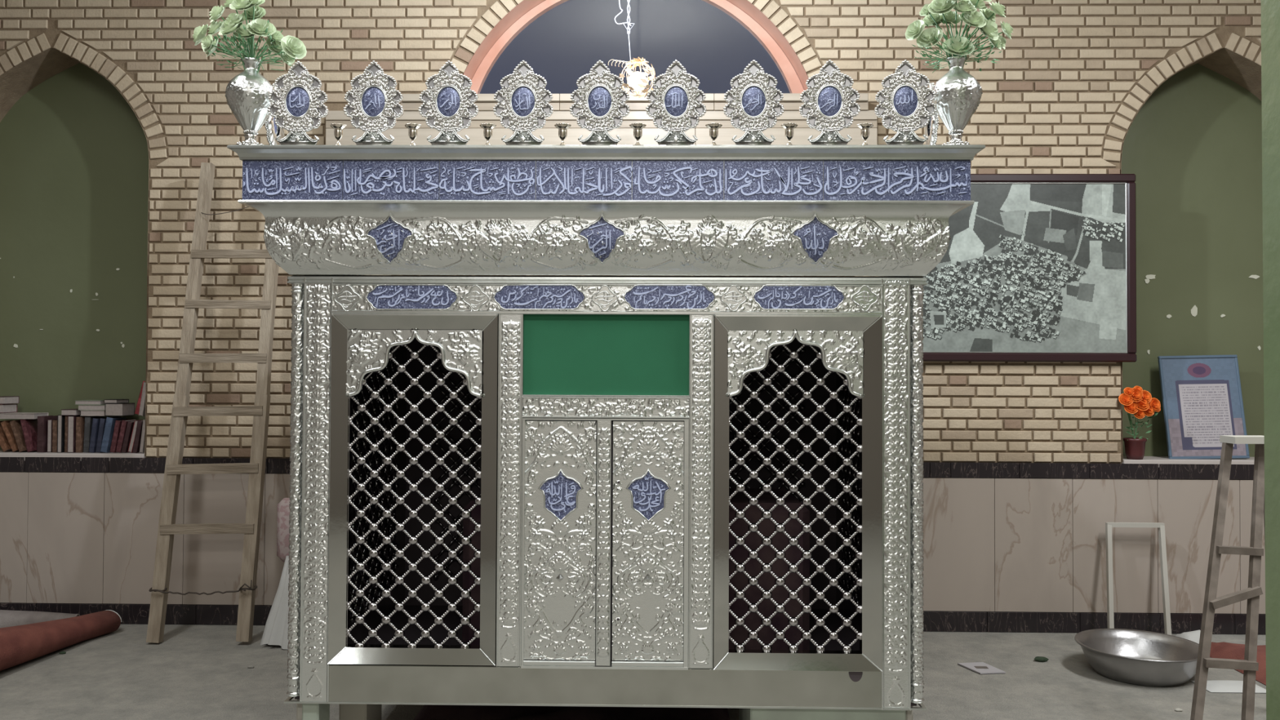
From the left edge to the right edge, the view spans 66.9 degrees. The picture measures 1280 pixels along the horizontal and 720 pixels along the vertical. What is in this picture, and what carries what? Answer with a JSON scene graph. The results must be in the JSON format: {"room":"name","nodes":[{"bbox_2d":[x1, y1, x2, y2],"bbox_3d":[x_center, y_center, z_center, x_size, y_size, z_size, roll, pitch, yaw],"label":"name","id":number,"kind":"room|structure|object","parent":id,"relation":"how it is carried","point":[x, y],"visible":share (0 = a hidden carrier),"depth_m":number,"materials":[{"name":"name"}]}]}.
{"room":"shrine interior","nodes":[
{"label":"shrine interior","id":0,"kind":"room"},
{"bbox_2d":[0,0,1265,613],"bbox_3d":[0.051,-0.585,5.629,9.320,4.200,0.287,0,-1,1],"label":"wall","id":1,"kind":"structure","parent":0,"point":[111,111],"depth_m":5.54,"materials":[{"name":"beige brick"}]},
{"bbox_2d":[0,420,12,452],"bbox_3d":[-3.722,0.446,5.690,0.120,0.176,0.142,0,-1,1],"label":"book","id":2,"kind":"object","parent":1,"relation":"on","point":[5,446],"visible":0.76,"depth_m":5.63,"materials":[{"name":"brown leather"}]},
{"bbox_2d":[0,419,19,452],"bbox_3d":[-3.658,0.444,5.687,0.102,0.181,0.142,0,-1,1],"label":"book","id":3,"kind":"object","parent":1,"relation":"on","point":[6,424],"visible":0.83,"depth_m":5.62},
{"bbox_2d":[9,419,26,452],"bbox_3d":[-3.607,0.443,5.677,0.085,0.184,0.142,0,-1,1],"label":"book","id":4,"kind":"object","parent":1,"relation":"on","point":[16,427],"visible":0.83,"depth_m":5.61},
{"bbox_2d":[19,418,37,452],"bbox_3d":[-3.554,0.436,5.683,0.078,0.199,0.142,0,-1,1],"label":"book","id":5,"kind":"object","parent":1,"relation":"on","point":[29,426],"visible":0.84,"depth_m":5.62,"materials":[{"name":"red paper"}]},
{"bbox_2d":[0,412,48,418],"bbox_3d":[-3.632,0.326,5.675,0.256,0.033,0.130,0,-1,1],"label":"book","id":6,"kind":"object","parent":5,"relation":"on","point":[10,415],"visible":0.77,"depth_m":5.61,"materials":[{"name":"white paper"}]},
{"bbox_2d":[0,404,17,413],"bbox_3d":[-3.723,0.283,5.678,0.063,0.049,0.130,0,-1,1],"label":"book","id":7,"kind":"object","parent":6,"relation":"on","point":[4,408],"visible":0.89,"depth_m":5.66,"materials":[{"name":"white paper"}]},
{"bbox_2d":[0,395,19,404],"bbox_3d":[-3.712,0.234,5.679,0.063,0.043,0.130,0,-1,1],"label":"book","id":8,"kind":"object","parent":7,"relation":"on","point":[3,399],"visible":1,"depth_m":5.66,"materials":[{"name":"white paper"}]},
{"bbox_2d":[36,415,57,452],"bbox_3d":[-3.469,0.432,5.680,0.041,0.208,0.142,0,-1,1],"label":"book","id":9,"kind":"object","parent":1,"relation":"on","point":[42,438],"visible":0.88,"depth_m":5.61,"materials":[{"name":"brown paper"}]},
{"bbox_2d":[46,418,57,452],"bbox_3d":[-3.422,0.442,5.687,0.026,0.189,0.140,0,-1,1],"label":"book","id":10,"kind":"object","parent":1,"relation":"on","point":[49,421],"visible":0.3,"depth_m":5.62,"materials":[{"name":"white paper"}]},
{"bbox_2d":[52,419,57,452],"bbox_3d":[-3.389,0.444,5.682,0.028,0.186,0.142,0,-1,1],"label":"book","id":11,"kind":"object","parent":1,"relation":"on","point":[54,422],"visible":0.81,"depth_m":5.61,"materials":[{"name":"brown leather"}]},
{"bbox_2d":[57,414,65,452],"bbox_3d":[-3.356,0.428,5.674,0.026,0.217,0.140,0,-1,1],"label":"book","id":12,"kind":"object","parent":1,"relation":"on","point":[61,419],"visible":0.29,"depth_m":5.61,"materials":[{"name":"white paper"}]},
{"bbox_2d":[60,408,81,415],"bbox_3d":[-3.305,0.304,5.670,0.090,0.035,0.130,0,-1,1],"label":"book","id":13,"kind":"object","parent":12,"relation":"on","point":[64,411],"visible":0.62,"depth_m":5.61,"materials":[{"name":"white paper"}]},
{"bbox_2d":[64,415,70,452],"bbox_3d":[-3.324,0.431,5.686,0.021,0.211,0.142,0,-1,1],"label":"book","id":14,"kind":"object","parent":1,"relation":"on","point":[66,416],"visible":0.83,"depth_m":5.62,"materials":[{"name":"brown paper"}]},
{"bbox_2d":[66,415,88,453],"bbox_3d":[-3.289,0.431,5.669,0.036,0.211,0.140,0,-1,1],"label":"book","id":15,"kind":"object","parent":1,"relation":"on","point":[71,445],"visible":0.43,"depth_m":5.60,"materials":[{"name":"white paper"}]},
{"bbox_2d":[75,416,86,452],"bbox_3d":[-3.245,0.434,5.673,0.034,0.206,0.142,0,-1,1],"label":"book","id":16,"kind":"object","parent":1,"relation":"on","point":[80,421],"visible":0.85,"depth_m":5.61,"materials":[{"name":"brown paper"}]},
{"bbox_2d":[83,416,104,452],"bbox_3d":[-3.201,0.434,5.679,0.041,0.207,0.142,0,-1,1],"label":"book","id":17,"kind":"object","parent":1,"relation":"on","point":[88,420],"visible":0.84,"depth_m":5.61,"materials":[{"name":"grey paper"}]},
{"bbox_2d":[80,409,106,416],"bbox_3d":[-3.166,0.308,5.667,0.142,0.032,0.130,0,-1,1],"label":"book","id":18,"kind":"object","parent":17,"relation":"on","point":[83,412],"visible":0.55,"depth_m":5.61,"materials":[{"name":"white paper"}]},
{"bbox_2d":[78,404,106,410],"bbox_3d":[-3.172,0.276,5.668,0.159,0.031,0.130,0,-1,1],"label":"book","id":19,"kind":"object","parent":18,"relation":"on","point":[88,407],"visible":0.59,"depth_m":5.61,"materials":[{"name":"white paper"}]},
{"bbox_2d":[74,400,106,404],"bbox_3d":[-3.194,0.247,5.668,0.151,0.025,0.130,0,-1,1],"label":"book","id":20,"kind":"object","parent":19,"relation":"on","point":[77,402],"visible":0.75,"depth_m":5.61,"materials":[{"name":"white paper"}]},
{"bbox_2d":[88,417,106,453],"bbox_3d":[-3.157,0.438,5.667,0.049,0.199,0.142,0,-1,1],"label":"book","id":21,"kind":"object","parent":1,"relation":"on","point":[95,422],"visible":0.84,"depth_m":5.60,"materials":[{"name":"blue paper"}]},
{"bbox_2d":[95,417,106,453],"bbox_3d":[-3.120,0.438,5.673,0.052,0.199,0.142,0,-1,1],"label":"book","id":22,"kind":"object","parent":1,"relation":"on","point":[102,420],"visible":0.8,"depth_m":5.60,"materials":[{"name":"blue paper"}]},
{"bbox_2d":[100,416,126,453],"bbox_3d":[-3.077,0.434,5.663,0.074,0.206,0.142,0,-1,1],"label":"book","id":23,"kind":"object","parent":1,"relation":"on","point":[110,421],"visible":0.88,"depth_m":5.59,"materials":[{"name":"blue paper"}]},
{"bbox_2d":[105,402,134,416],"bbox_3d":[-3.040,0.288,5.665,0.103,0.072,0.130,0,-1,1],"label":"book","id":24,"kind":"object","parent":23,"relation":"on","point":[127,408],"visible":0.91,"depth_m":5.60,"materials":[{"name":"white paper"}]},
{"bbox_2d":[103,399,128,403],"bbox_3d":[-3.061,0.240,5.666,0.075,0.022,0.130,0,-1,1],"label":"book","id":25,"kind":"object","parent":24,"relation":"on","point":[106,401],"visible":1,"depth_m":5.61,"materials":[{"name":"white paper"}]},
{"bbox_2d":[109,419,124,453],"bbox_3d":[-3.035,0.444,5.674,0.060,0.188,0.142,0,-1,1],"label":"book","id":26,"kind":"object","parent":1,"relation":"on","point":[117,423],"visible":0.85,"depth_m":5.61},
{"bbox_2d":[115,419,136,453],"bbox_3d":[-3.000,0.444,5.676,0.063,0.188,0.142,0,-1,1],"label":"book","id":27,"kind":"object","parent":1,"relation":"on","point":[124,423],"visible":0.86,"depth_m":5.61,"materials":[{"name":"red leather"}]},
{"bbox_2d":[120,421,134,453],"bbox_3d":[-2.967,0.447,5.671,0.061,0.182,0.142,0,-1,1],"label":"book","id":28,"kind":"object","parent":1,"relation":"on","point":[130,425],"visible":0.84,"depth_m":5.60,"materials":[{"name":"red leather"}]},
{"bbox_2d":[127,419,142,453],"bbox_3d":[-2.932,0.445,5.677,0.062,0.187,0.140,0,-1,1],"label":"book","id":29,"kind":"object","parent":1,"relation":"on","point":[133,434],"visible":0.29,"depth_m":5.61,"materials":[{"name":"white paper"}]},
{"bbox_2d":[132,420,142,453],"bbox_3d":[-2.902,0.444,5.665,0.055,0.188,0.142,0,-1,1],"label":"book","id":30,"kind":"object","parent":1,"relation":"on","point":[136,446],"visible":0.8,"depth_m":5.60,"materials":[{"name":"red leather"}]},
{"bbox_2d":[134,381,146,414],"bbox_3d":[-2.900,0.226,5.678,0.113,0.208,0.022,0,-1,1],"label":"book","id":31,"kind":"object","parent":30,"relation":"on","point":[137,409],"visible":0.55,"depth_m":5.67,"materials":[{"name":"red paper"}]},
{"bbox_2d":[138,382,146,416],"bbox_3d":[-2.883,0.227,5.673,0.050,0.198,0.100,0,-1,1],"label":"book","id":32,"kind":"object","parent":30,"relation":"on","point":[142,408],"visible":0.25,"depth_m":5.62,"materials":[{"name":"white paper"}]},
{"bbox_2d":[139,419,145,453],"bbox_3d":[-2.873,0.442,5.673,0.038,0.192,0.140,0,-1,1],"label":"book","id":33,"kind":"object","parent":1,"relation":"on","point":[143,434],"visible":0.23,"depth_m":5.61,"materials":[{"name":"grey paper"}]},
{"bbox_2d":[325,0,877,145],"bbox_3d":[-0.221,-1.553,5.555,3.096,1.418,0.320,0,-1,1],"label":"arch frame","id":34,"kind":"structure","parent":1,"relation":"in","point":[526,11],"depth_m":5.43,"materials":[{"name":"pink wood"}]},
{"bbox_2d":[0,602,1265,634],"bbox_3d":[-0.219,1.455,5.464,8.803,0.111,0.030,0,-1,1],"label":"baseboard","id":35,"kind":"structure","parent":1,"relation":"attached to","point":[131,614],"depth_m":5.41,"materials":[{"name":"black stone"}]},
{"bbox_2d":[922,173,1136,362],"bbox_3d":[2.026,-0.518,5.440,1.495,1.054,0.038,0,-1,1],"label":"photo","id":36,"kind":"object","parent":1,"relation":"attached to","point":[1039,267],"visible":0.79,"depth_m":5.43,"materials":[{"name":"black paper"}]},
{"bbox_2d":[1118,386,1160,459],"bbox_3d":[2.804,0.351,5.428,0.193,0.414,0.212,-1,-1,36],"label":"flowers","id":37,"kind":"object","parent":1,"relation":"on","point":[1138,402],"visible":1,"depth_m":5.40,"materials":[{"name":"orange plant"}]},
{"bbox_2d":[1157,355,1249,458],"bbox_3d":[3.228,0.268,5.554,0.460,0.601,0.112,0,-1,1],"label":"picture frame","id":38,"kind":"object","parent":1,"relation":"on","point":[1202,396],"visible":0.96,"depth_m":5.55,"materials":[{"name":"blue"}]},
{"bbox_2d":[0,623,1266,719],"bbox_3d":[0.012,1.427,0.918,9.200,0.001,9.890,0,-1,1],"label":"floor","id":39,"kind":"structure","parent":0,"point":[197,672],"depth_m":4.47,"materials":[{"name":"grey concrete"}]},
{"bbox_2d":[0,609,79,627],"bbox_3d":[-3.612,1.412,5.268,1.018,0.157,0.230,0,-1,-13],"label":"carpet","id":40,"kind":"object","parent":39,"relation":"on","point":[8,618],"visible":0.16,"depth_m":5.26,"materials":[{"name":"beige carpet"}]},
{"bbox_2d":[0,609,122,671],"bbox_3d":[-3.136,1.319,4.452,0.460,0.317,1.849,0,-1,9],"label":"carpet","id":41,"kind":"object","parent":39,"relation":"on","point":[19,644],"visible":1,"depth_m":4.84,"materials":[{"name":"red fabric"}]},
{"bbox_2d":[146,162,279,643],"bbox_3d":[-2.289,0.194,5.254,0.589,2.597,0.342,0,-1,1],"label":"wooden ladder","id":42,"kind":"object","parent":39,"relation":"on","point":[181,410],"visible":0.98,"depth_m":5.22,"materials":[{"name":"brown wood"}]},
{"bbox_2d":[260,497,289,649],"bbox_3d":[-1.705,1.120,5.194,0.583,0.760,0.393,0,-1,1],"label":"chair","id":43,"kind":"object","parent":39,"relation":"on","point":[276,628],"visible":0.23,"depth_m":5.07,"materials":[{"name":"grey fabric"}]},
{"bbox_2d":[296,699,302,719],"bbox_3d":[-1.157,1.312,3.374,0.029,0.313,0.150,0,-1,1],"label":"support block","id":44,"kind":"object","parent":39,"relation":"on","point":[299,706],"visible":0.19,"depth_m":3.30,"materials":[{"name":"grey paint"}]},
{"bbox_2d":[302,703,329,719],"bbox_3d":[-1.113,1.311,3.328,0.057,0.313,0.120,0,-1,1],"label":"support block","id":45,"kind":"object","parent":39,"relation":"on","point":[309,711],"visible":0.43,"depth_m":3.27,"materials":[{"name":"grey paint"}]},
{"bbox_2d":[338,703,382,719],"bbox_3d":[-1.027,1.316,3.566,0.099,0.313,0.200,0,-1,1],"label":"support block","id":46,"kind":"object","parent":39,"relation":"on","point":[347,711],"visible":0.19,"depth_m":3.47,"materials":[{"name":"beige paint"}]},
{"bbox_2d":[413,704,729,719],"bbox_3d":[-0.284,1.407,3.750,1.300,0.136,0.800,0,-1,1],"label":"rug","id":47,"kind":"object","parent":39,"relation":"on","point":[428,712],"visible":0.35,"depth_m":3.78,"materials":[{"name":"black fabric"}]},
{"bbox_2d":[738,708,906,719],"bbox_3d":[0.635,1.321,3.479,0.520,0.313,0.470,0,-1,1],"label":"support block","id":48,"kind":"object","parent":39,"relation":"on","point":[744,713],"visible":0.08,"depth_m":3.25,"materials":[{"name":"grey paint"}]},
{"bbox_2d":[906,706,912,719],"bbox_3d":[0.908,1.320,3.334,0.026,0.313,0.150,0,-1,1],"label":"support block","id":49,"kind":"object","parent":39,"relation":"on","point":[908,713],"visible":0.14,"depth_m":3.26,"materials":[{"name":"grey paint"}]},
{"bbox_2d":[957,662,1005,674],"bbox_3d":[1.661,1.499,4.718,0.131,0.006,0.193,1,-1,-18],"label":"booklet","id":50,"kind":"object","parent":39,"relation":"on","point":[981,668],"visible":1,"depth_m":4.71,"materials":[{"name":"grey paper"}]},
{"bbox_2d":[973,666,988,668],"bbox_3d":[1.662,1.496,4.716,0.060,0.001,0.040,0,-1,1],"label":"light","id":51,"kind":"object","parent":50,"relation":"on","point":[975,667],"depth_m":4.72,"materials":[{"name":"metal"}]},
{"bbox_2d":[1034,656,1048,662],"bbox_3d":[2.008,1.499,4.853,0.070,0.024,0.045,1,-1,-31],"label":"rubble piece","id":52,"kind":"object","parent":39,"relation":"on","point":[1040,659],"visible":1,"depth_m":4.84,"materials":[{"name":"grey stone"}]},
{"bbox_2d":[1074,628,1199,686],"bbox_3d":[2.398,1.435,4.649,0.572,0.146,0.572,0,-1,1],"label":"metal basin","id":53,"kind":"object","parent":39,"relation":"on","point":[1131,656],"visible":0.92,"depth_m":4.67,"materials":[{"name":"metal"}]},
{"bbox_2d":[1105,522,1171,635],"bbox_3d":[2.692,1.203,5.253,0.370,0.618,0.174,0,-1,1],"label":"frame","id":54,"kind":"object","parent":39,"relation":"on","point":[1164,575],"visible":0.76,"depth_m":5.26,"materials":[{"name":"grey paint"}]},
{"bbox_2d":[1174,707,1182,711],"bbox_3d":[2.297,1.492,4.134,0.032,0.012,0.023,0,-1,1],"label":"rubble piece","id":55,"kind":"object","parent":39,"relation":"on","point":[1178,709],"visible":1,"depth_m":4.13,"materials":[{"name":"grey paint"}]},
{"bbox_2d":[1175,629,1200,644],"bbox_3d":[2.975,1.486,5.207,0.151,0.063,0.180,0,-1,1],"label":"heap","id":56,"kind":"object","parent":39,"relation":"on","point":[1194,636],"visible":0.53,"depth_m":5.18,"materials":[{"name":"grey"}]},
{"bbox_2d":[1190,435,1265,719],"bbox_3d":[2.360,0.888,3.716,1.148,1.197,0.182,1,-1,-44],"label":"stepladder","id":57,"kind":"object","parent":39,"relation":"on","point":[1249,664],"visible":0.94,"depth_m":3.52,"materials":[{"name":"wood"}]},
{"bbox_2d":[1191,680,1266,693],"bbox_3d":[2.717,1.495,4.457,0.275,0.015,0.170,0,-1,1],"label":"strip","id":58,"kind":"object","parent":39,"relation":"on","point":[1212,686],"visible":0.67,"depth_m":4.42,"materials":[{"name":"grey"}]},
{"bbox_2d":[1209,641,1266,684],"bbox_3d":[3.294,1.460,4.786,0.786,0.103,0.650,0,-1,1],"label":"carpet","id":59,"kind":"object","parent":39,"relation":"on","point":[1223,650],"visible":0.45,"depth_m":4.83,"materials":[{"name":"red carpet"}]},
{"bbox_3d":[-0.100,1.336,4.453,1.942,0.313,0.150,0,-1,1],"label":"support beam","id":60,"kind":"structure","parent":39,"relation":"on","visible":0},
{"bbox_2d":[226,144,985,710],"bbox_3d":[-0.105,0.247,3.949,2.442,1.848,1.700,0,-1,1],"label":"shrine","id":61,"kind":"object","parent":60,"relation":"on","point":[706,491],"visible":1,"depth_m":3.25,"materials":[{"name":"silver metal"}]},
{"bbox_2d":[225,57,275,145],"bbox_3d":[-1.286,-0.844,3.204,0.161,0.295,0.160,0,-1,1],"label":"vase","id":62,"kind":"object","parent":61,"relation":"on","point":[246,94],"visible":0.91,"depth_m":3.16,"materials":[{"name":"silver metal"}]},
{"bbox_2d":[192,0,306,71],"bbox_3d":[-1.292,-1.064,3.206,0.370,0.367,0.188,1,-1,-13],"label":"bouquet","id":63,"kind":"object","parent":62,"relation":"in","point":[290,48],"visible":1,"depth_m":3.17,"materials":[{"name":"green plant"}]},
{"bbox_2d":[264,83,284,145],"bbox_3d":[-1.285,-0.834,3.411,0.026,0.283,0.198,0,-1,-5],"label":"finial","id":64,"kind":"object","parent":61,"relation":"on","point":[273,131],"visible":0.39,"depth_m":3.36,"materials":[{"name":"silver metal"}]},
{"bbox_2d":[267,60,328,145],"bbox_3d":[-1.118,-0.838,3.171,0.198,0.283,0.026,0,-1,-2],"label":"finial","id":65,"kind":"object","parent":61,"relation":"on","point":[298,107],"visible":1,"depth_m":3.17,"materials":[{"name":"silver metal"}]},
{"bbox_2d":[329,123,346,145],"bbox_3d":[-0.986,-0.732,3.166,0.051,0.072,0.051,1,-1,-21],"label":"candle cup","id":66,"kind":"object","parent":61,"relation":"on","point":[338,128],"visible":0.91,"depth_m":3.15,"materials":[{"name":"silver metal"}]},
{"bbox_2d":[343,60,403,145],"bbox_3d":[-0.869,-0.837,3.166,0.198,0.283,0.026,0,-1,1],"label":"finial","id":67,"kind":"object","parent":61,"relation":"on","point":[373,107],"visible":1,"depth_m":3.16,"materials":[{"name":"silver metal"}]},
{"bbox_2d":[404,122,421,145],"bbox_3d":[-0.741,-0.731,3.161,0.051,0.072,0.051,1,-1,-21],"label":"candle cup","id":68,"kind":"object","parent":61,"relation":"on","point":[413,127],"visible":0.9,"depth_m":3.15,"materials":[{"name":"silver metal"}]},
{"bbox_2d":[418,60,478,145],"bbox_3d":[-0.623,-0.836,3.162,0.198,0.283,0.026,0,-1,1],"label":"finial","id":69,"kind":"object","parent":61,"relation":"on","point":[448,107],"visible":1,"depth_m":3.15,"materials":[{"name":"silver metal"}]},
{"bbox_2d":[480,122,496,145],"bbox_3d":[-0.495,-0.730,3.156,0.051,0.072,0.051,1,-1,-21],"label":"candle cup","id":70,"kind":"object","parent":61,"relation":"on","point":[487,131],"visible":0.94,"depth_m":3.15,"materials":[{"name":"silver metal"}]},
{"bbox_2d":[493,60,553,145],"bbox_3d":[-0.380,-0.835,3.157,0.198,0.283,0.026,0,-1,1],"label":"finial","id":71,"kind":"object","parent":61,"relation":"on","point":[522,107],"visible":1,"depth_m":3.15,"materials":[{"name":"silver metal"}]},
{"bbox_2d":[554,122,571,145],"bbox_3d":[-0.251,-0.729,3.152,0.051,0.072,0.051,1,-1,-21],"label":"candle cup","id":72,"kind":"object","parent":61,"relation":"on","point":[562,128],"visible":0.91,"depth_m":3.14,"materials":[{"name":"silver metal"}]},
{"bbox_2d":[569,60,630,145],"bbox_3d":[-0.130,-0.834,3.152,0.197,0.283,0.025,0,-1,1],"label":"finial","id":73,"kind":"object","parent":61,"relation":"on","point":[599,107],"visible":1,"depth_m":3.15,"materials":[{"name":"silver metal"}]},
{"bbox_2d":[629,122,646,144],"bbox_3d":[-0.007,-0.728,3.147,0.051,0.072,0.051,1,-1,-21],"label":"candle cup","id":74,"kind":"object","parent":61,"relation":"on","point":[637,131],"visible":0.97,"depth_m":3.13,"materials":[{"name":"silver metal"}]},
{"bbox_2d":[645,59,706,144],"bbox_3d":[0.117,-0.833,3.147,0.198,0.283,0.026,0,-1,1],"label":"finial","id":75,"kind":"object","parent":61,"relation":"on","point":[676,107],"visible":1,"depth_m":3.14,"materials":[{"name":"silver metal"}]},
{"bbox_2d":[705,122,722,144],"bbox_3d":[0.239,-0.727,3.142,0.051,0.072,0.051,1,-1,-21],"label":"candle cup","id":76,"kind":"object","parent":61,"relation":"on","point":[713,131],"visible":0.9,"depth_m":3.13,"materials":[{"name":"silver metal"}]},
{"bbox_2d":[723,59,784,144],"bbox_3d":[0.368,-0.832,3.143,0.198,0.283,0.026,0,-1,3],"label":"finial","id":77,"kind":"object","parent":61,"relation":"on","point":[753,106],"visible":1,"depth_m":3.14,"materials":[{"name":"silver metal"}]},
{"bbox_2d":[781,122,797,144],"bbox_3d":[0.483,-0.726,3.138,0.051,0.072,0.051,1,-1,-21],"label":"candle cup","id":78,"kind":"object","parent":61,"relation":"on","point":[789,126],"visible":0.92,"depth_m":3.13,"materials":[{"name":"silver metal"}]},
{"bbox_2d":[799,59,860,144],"bbox_3d":[0.614,-0.831,3.138,0.198,0.283,0.026,0,-1,5],"label":"finial","id":79,"kind":"object","parent":61,"relation":"on","point":[829,106],"visible":1,"depth_m":3.13,"materials":[{"name":"silver metal"}]},
{"bbox_2d":[856,122,873,144],"bbox_3d":[0.728,-0.725,3.133,0.051,0.072,0.051,1,-1,-21],"label":"candle cup","id":80,"kind":"object","parent":61,"relation":"on","point":[864,127],"visible":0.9,"depth_m":3.12,"materials":[{"name":"silver metal"}]},
{"bbox_2d":[874,59,937,144],"bbox_3d":[0.858,-0.830,3.133,0.198,0.283,0.026,0,-1,7],"label":"finial","id":81,"kind":"object","parent":61,"relation":"on","point":[905,106],"visible":1,"depth_m":3.13,"materials":[{"name":"silver metal"}]},
{"bbox_2d":[924,82,938,144],"bbox_3d":[1.012,-0.825,3.368,0.026,0.283,0.198,0,-1,7],"label":"finial","id":82,"kind":"object","parent":61,"relation":"on","point":[931,130],"visible":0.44,"depth_m":3.31,"materials":[{"name":"silver metal"}]},
{"bbox_2d":[932,55,982,144],"bbox_3d":[1.031,-0.835,3.158,0.160,0.295,0.160,1,-1,1],"label":"vase","id":83,"kind":"object","parent":61,"relation":"on","point":[958,94],"visible":0.94,"depth_m":3.12,"materials":[{"name":"silver metal"}]},
{"bbox_2d":[905,0,1013,72],"bbox_3d":[1.044,-1.035,3.158,0.346,0.327,0.209,0,-1,1],"label":"bouquet","id":84,"kind":"object","parent":83,"relation":"in","point":[940,11],"visible":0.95,"depth_m":3.13,"materials":[{"name":"green plant"}]},
{"bbox_2d":[1261,0,1279,719],"bbox_3d":[1.177,-0.661,1.265,0.400,4.200,0.550,0,-1,1],"label":"wall pillar","id":85,"kind":"structure","parent":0,"point":[1270,9],"depth_m":1.50,"materials":[{"name":"green paint"}]},
{"bbox_3d":[0.031,-2.821,1.048,9.400,0.100,10.190,0,-1,1],"label":"ceiling","id":86,"kind":"structure","parent":0,"visible":0},
{"bbox_2d":[608,0,656,97],"bbox_3d":[-0.018,-1.982,4.646,0.199,1.444,0.179,-1,-1,36],"label":"pendant lamp","id":87,"kind":"object","parent":86,"relation":"hanging from","point":[637,81],"visible":0.97,"depth_m":4.61,"materials":[{"name":"beige glass"}]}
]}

